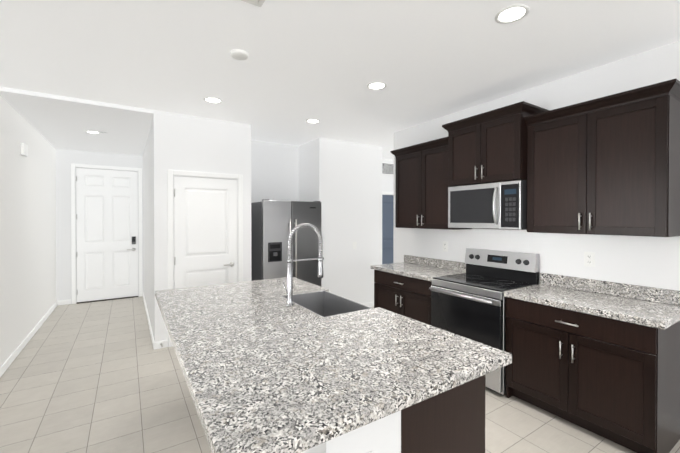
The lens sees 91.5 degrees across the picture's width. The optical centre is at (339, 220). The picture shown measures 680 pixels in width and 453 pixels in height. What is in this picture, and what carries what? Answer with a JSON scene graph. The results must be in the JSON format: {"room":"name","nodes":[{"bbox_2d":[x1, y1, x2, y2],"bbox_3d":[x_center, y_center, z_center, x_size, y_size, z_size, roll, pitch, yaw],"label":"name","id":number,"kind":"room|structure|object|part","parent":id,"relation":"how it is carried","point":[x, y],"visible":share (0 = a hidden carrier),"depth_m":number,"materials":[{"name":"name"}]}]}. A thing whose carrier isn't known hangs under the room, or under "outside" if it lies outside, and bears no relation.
{"room":"kitchen","nodes":[
{"label":"kitchen","id":0,"kind":"room"},
{"bbox_2d":[0,95,56,366],"bbox_3d":[-4.238,0.102,4.525,0.150,2.790,3.350,0,1,-33],"label":"wall","id":1,"kind":"structure","parent":0,"point":[28,294],"depth_m":4.00,"materials":[{"name":"white paint"}]},
{"bbox_2d":[21,143,27,156],"bbox_3d":[-3.767,-0.849,3.958,0.037,0.140,0.160,0,1,-33],"label":"door chime","id":2,"kind":"object","parent":1,"relation":"attached to","point":[24,149],"visible":0.98,"depth_m":3.90,"materials":[{"name":"white plastic"}]},
{"bbox_2d":[0,301,58,376],"bbox_3d":[-1.883,1.483,1.028,0.016,0.085,11.400,0,1,-33],"label":"baseboard","id":3,"kind":"structure","parent":1,"relation":"attached to","point":[16,352],"depth_m":3.98,"materials":[{"name":"white paint"}]},
{"bbox_2d":[56,149,142,303],"bbox_3d":[-4.476,0.107,6.245,1.310,2.750,0.200,0,1,-33],"label":"wall","id":4,"kind":"structure","parent":0,"point":[65,159],"depth_m":5.89,"materials":[{"name":"white paint"}]},
{"bbox_2d":[71,163,141,303],"bbox_3d":[-4.335,0.228,6.207,1.085,2.510,0.017,0,1,-33],"label":"door frame","id":5,"kind":"structure","parent":4,"relation":"attached to","point":[73,238],"depth_m":5.95,"materials":[{"name":"white paint"}]},
{"bbox_2d":[76,168,137,303],"bbox_3d":[-4.339,0.263,6.213,0.949,2.440,0.092,0,1,-33],"label":"front door","id":6,"kind":"structure","parent":4,"relation":"in","point":[107,229],"depth_m":6.20,"materials":[{"name":"white paint"}]},
{"bbox_2d":[143,110,250,341],"bbox_3d":[-2.590,0.093,5.586,1.150,2.790,3.350,0,1,-33],"label":"wall block","id":7,"kind":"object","parent":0,"point":[174,141],"visible":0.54,"depth_m":4.14,"materials":[{"name":"white paint"}]},
{"bbox_2d":[143,293,155,349],"bbox_3d":[-3.020,1.449,5.194,0.016,0.085,3.163,0,1,-33],"label":"baseboard","id":8,"kind":"structure","parent":7,"relation":"attached to","point":[152,338],"depth_m":4.53,"materials":[{"name":"white paint"}]},
{"bbox_2d":[167,170,242,346],"bbox_3d":[-1.670,0.445,4.178,0.890,2.110,0.017,0,1,-33],"label":"door frame","id":9,"kind":"structure","parent":7,"relation":"attached to","point":[170,173],"depth_m":4.07,"materials":[{"name":"white paint"}]},
{"bbox_2d":[174,176,236,288],"bbox_3d":[-1.674,0.475,4.184,0.750,2.032,0.092,0,1,-33],"label":"pantry door","id":10,"kind":"structure","parent":7,"relation":"attached to","point":[205,231],"depth_m":4.17,"materials":[{"name":"white paint"}]},
{"bbox_3d":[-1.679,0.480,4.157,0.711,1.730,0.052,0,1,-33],"label":"handle","id":11,"kind":"part","parent":10,"relation":"part of","materials":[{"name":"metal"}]},
{"bbox_2d":[251,140,297,202],"bbox_3d":[-1.336,0.082,6.898,2.380,2.790,2.500,0,1,-33],"label":"wall","id":12,"kind":"structure","parent":0,"point":[274,171],"depth_m":5.55,"materials":[{"name":"white paint"}]},
{"bbox_2d":[0,296,679,452],"bbox_3d":[1.240,1.558,3.157,7.870,0.100,11.600,0,1,-33],"label":"floor","id":13,"kind":"structure","parent":0,"point":[98,377],"depth_m":2.75,"materials":[{"name":"tile"}]},
{"bbox_2d":[251,199,320,286],"bbox_3d":[-0.870,0.596,5.088,0.910,1.792,0.896,0,1,-33],"label":"refrigerator","id":14,"kind":"object","parent":13,"relation":"on","point":[274,223],"visible":0.65,"depth_m":4.72,"materials":[{"name":"silver metal"}]},
{"bbox_2d":[311,373,487,452],"bbox_3d":[-0.292,1.081,2.244,0.896,0.870,2.296,0,1,-33],"label":"kitchen island","id":15,"kind":"object","parent":13,"relation":"on","point":[454,422],"depth_m":1.32,"materials":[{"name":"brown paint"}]},
{"bbox_2d":[155,277,511,452],"bbox_3d":[-0.397,0.623,2.173,1.280,0.045,2.390,0,1,-33],"label":"island countertop","id":16,"kind":"structure","parent":15,"relation":"on","point":[262,374],"depth_m":1.43,"materials":[{"name":"grey stone"}]},
{"bbox_2d":[282,223,323,305],"bbox_3d":[-0.264,0.306,2.437,0.311,0.584,0.096,0,1,-33],"label":"faucet","id":17,"kind":"object","parent":16,"relation":"on","point":[290,261],"visible":1,"depth_m":2.36,"materials":[{"name":"silver metal"}]},
{"bbox_2d":[282,290,371,316],"bbox_3d":[-0.121,0.723,2.465,0.400,0.245,0.680,0,1,-33],"label":"sink","id":18,"kind":"object","parent":16,"relation":"in","point":[321,303],"depth_m":2.72,"materials":[{"name":"silver metal"}]},
{"bbox_2d":[374,271,431,324],"bbox_3d":[0.959,1.065,4.068,0.588,0.870,0.995,0,1,-33],"label":"base cabinet","id":19,"kind":"object","parent":13,"relation":"on","point":[410,298],"depth_m":3.86,"materials":[{"name":"brown wood"}]},
{"bbox_2d":[371,263,465,282],"bbox_3d":[0.938,0.607,4.074,0.613,0.044,1.036,0,1,-33],"label":"countertop","id":20,"kind":"structure","parent":19,"relation":"on","point":[412,270],"depth_m":3.93,"materials":[{"name":"grey stone"}]},
{"bbox_2d":[429,248,538,394],"bbox_3d":[1.387,0.909,3.282,0.692,1.195,0.768,0,1,-33],"label":"range","id":21,"kind":"object","parent":13,"relation":"on","point":[470,303],"visible":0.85,"depth_m":3.15,"materials":[{"name":"silver metal"}]},
{"bbox_2d":[506,299,679,452],"bbox_3d":[1.915,1.078,2.582,0.588,0.870,0.959,0,1,-33],"label":"base cabinet","id":22,"kind":"object","parent":13,"relation":"on","point":[600,358],"depth_m":2.28,"materials":[{"name":"brown wood"}]},
{"bbox_2d":[504,283,679,330],"bbox_3d":[1.915,0.620,2.556,0.613,0.044,1.001,0,1,-33],"label":"countertop","id":23,"kind":"structure","parent":22,"relation":"on","point":[643,312],"depth_m":2.38,"materials":[{"name":"grey stone"}]},
{"bbox_2d":[298,138,381,303],"bbox_3d":[0.011,0.091,5.832,1.270,2.790,0.750,0,1,-33],"label":"wall","id":24,"kind":"structure","parent":0,"point":[341,181],"depth_m":5.49,"materials":[{"name":"white paint"}]},
{"bbox_2d":[363,302,373,306],"bbox_3d":[0.217,1.446,5.523,1.296,0.085,0.013,0,1,-33],"label":"baseboard","id":25,"kind":"structure","parent":24,"relation":"attached to","point":[370,304],"depth_m":5.70,"materials":[{"name":"white paint"}]},
{"bbox_2d":[0,0,679,159],"bbox_3d":[1.240,-1.322,3.133,7.870,0.160,11.600,0,1,-33],"label":"ceiling","id":26,"kind":"structure","parent":0,"point":[325,62],"depth_m":2.61,"materials":[{"name":"white paint"}]},
{"bbox_2d":[85,131,99,133],"bbox_3d":[-3.489,-1.251,4.681,0.170,0.007,0.170,0,1,-33],"label":"recessed light","id":27,"kind":"object","parent":26,"relation":"in","point":[94,132],"visible":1,"depth_m":4.69,"materials":[{"name":"white plastic"}]},
{"bbox_2d":[204,97,222,103],"bbox_3d":[-1.349,-1.282,3.525,0.190,0.007,0.190,0,1,-33],"label":"recessed light","id":28,"kind":"object","parent":26,"relation":"in","point":[215,100],"visible":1,"depth_m":3.52,"materials":[{"name":"white plastic"}]},
{"bbox_2d":[230,49,248,59],"bbox_3d":[-0.768,-1.261,2.531,0.136,0.032,0.136,0,1,-33],"label":"smoke detector","id":29,"kind":"object","parent":26,"relation":"attached to","point":[237,54],"visible":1,"depth_m":2.50,"materials":[{"name":"white plastic"}]},
{"bbox_2d":[241,0,264,6],"bbox_3d":[-0.516,-1.265,1.745,0.315,0.010,0.315,0,1,-33],"label":"ceiling vent","id":30,"kind":"object","parent":26,"relation":"in","point":[258,3],"visible":1,"depth_m":1.92,"materials":[{"name":"white plastic"}]},
{"bbox_2d":[306,119,319,122],"bbox_3d":[-0.351,-1.288,4.285,0.190,0.007,0.190,0,1,-33],"label":"recessed light","id":31,"kind":"object","parent":26,"relation":"in","point":[312,121],"visible":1,"depth_m":4.28,"materials":[{"name":"white plastic"}]},
{"bbox_2d":[367,82,386,89],"bbox_3d":[0.348,-1.278,3.142,0.190,0.007,0.190,0,1,-33],"label":"recessed light","id":32,"kind":"object","parent":26,"relation":"in","point":[376,85],"visible":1,"depth_m":3.13,"materials":[{"name":"white plastic"}]},
{"bbox_2d":[495,4,528,23],"bbox_3d":[1.057,-1.269,2.041,0.190,0.007,0.190,0,1,-33],"label":"recessed light","id":33,"kind":"object","parent":26,"relation":"in","point":[511,14],"visible":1,"depth_m":2.03,"materials":[{"name":"white plastic"}]},
{"bbox_2d":[382,159,393,194],"bbox_3d":[0.772,0.070,8.344,2.730,2.790,2.350,0,1,-33],"label":"wall","id":34,"kind":"structure","parent":0,"point":[387,183],"depth_m":7.10,"materials":[{"name":"white paint"}]},
{"bbox_2d":[382,162,393,174],"bbox_3d":[0.995,-1.120,7.073,0.760,0.250,0.012,0,1,-33],"label":"air vent","id":35,"kind":"object","parent":34,"relation":"in","point":[388,168],"visible":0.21,"depth_m":7.09,"materials":[{"name":"white plastic"}]},
{"bbox_2d":[382,195,393,263],"bbox_3d":[0.993,0.456,7.089,0.820,2.022,0.092,0,1,-33],"label":"door","id":36,"kind":"structure","parent":34,"relation":"in","point":[387,224],"depth_m":7.12,"materials":[{"name":"blue paint"}]},
{"bbox_2d":[382,191,393,194],"bbox_3d":[0.997,0.425,7.083,0.960,2.100,0.017,0,1,-33],"label":"door frame","id":37,"kind":"structure","parent":34,"relation":"attached to","point":[390,193],"depth_m":7.10,"materials":[{"name":"white paint"}]},
{"bbox_2d":[393,41,679,290],"bbox_3d":[2.871,0.125,1.756,0.130,2.790,7.500,0,1,-33],"label":"wall","id":38,"kind":"structure","parent":0,"point":[648,261],"depth_m":2.89,"materials":[{"name":"white paint"}]},
{"bbox_2d":[395,137,470,229],"bbox_3d":[1.113,-0.414,4.057,0.328,1.008,0.920,0,1,-33],"label":"upper cabinet","id":39,"kind":"object","parent":38,"relation":"attached to","point":[421,169],"depth_m":3.94,"materials":[{"name":"brown wood"}]},
{"bbox_2d":[443,241,447,251],"bbox_3d":[1.294,0.315,4.079,0.009,0.125,0.078,0,1,-33],"label":"outlet","id":40,"kind":"object","parent":38,"relation":"attached to","point":[445,244],"depth_m":4.07,"materials":[{"name":"white plastic"}]},
{"bbox_2d":[447,103,542,186],"bbox_3d":[1.535,-0.695,3.316,0.418,0.653,0.776,0,1,-33],"label":"upper cabinet","id":41,"kind":"object","parent":38,"relation":"attached to","point":[489,147],"depth_m":3.13,"materials":[{"name":"brown wood"}]},
{"bbox_2d":[448,180,526,229],"bbox_3d":[1.509,-0.143,3.304,0.476,0.436,0.772,0,1,-33],"label":"microwave","id":42,"kind":"object","parent":41,"relation":"attached to","point":[499,205],"visible":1,"depth_m":3.12,"materials":[{"name":"silver metal"}]},
{"bbox_2d":[403,255,679,306],"bbox_3d":[1.670,0.537,3.482,0.022,0.104,2.824,0,1,-33],"label":"backsplash","id":43,"kind":"structure","parent":38,"relation":"attached to","point":[629,291],"depth_m":2.76,"materials":[{"name":"grey stone"}]},
{"bbox_2d":[584,252,594,266],"bbox_3d":[2.112,0.326,2.808,0.009,0.125,0.078,0,1,-33],"label":"outlet","id":44,"kind":"object","parent":38,"relation":"attached to","point":[589,259],"depth_m":2.81,"materials":[{"name":"white plastic"}]},
{"bbox_2d":[527,79,679,236],"bbox_3d":[2.030,-0.402,2.632,0.328,1.008,0.910,0,1,-33],"label":"upper cabinet","id":45,"kind":"object","parent":38,"relation":"attached to","point":[608,165],"depth_m":2.43,"materials":[{"name":"brown wood"}]}
]}

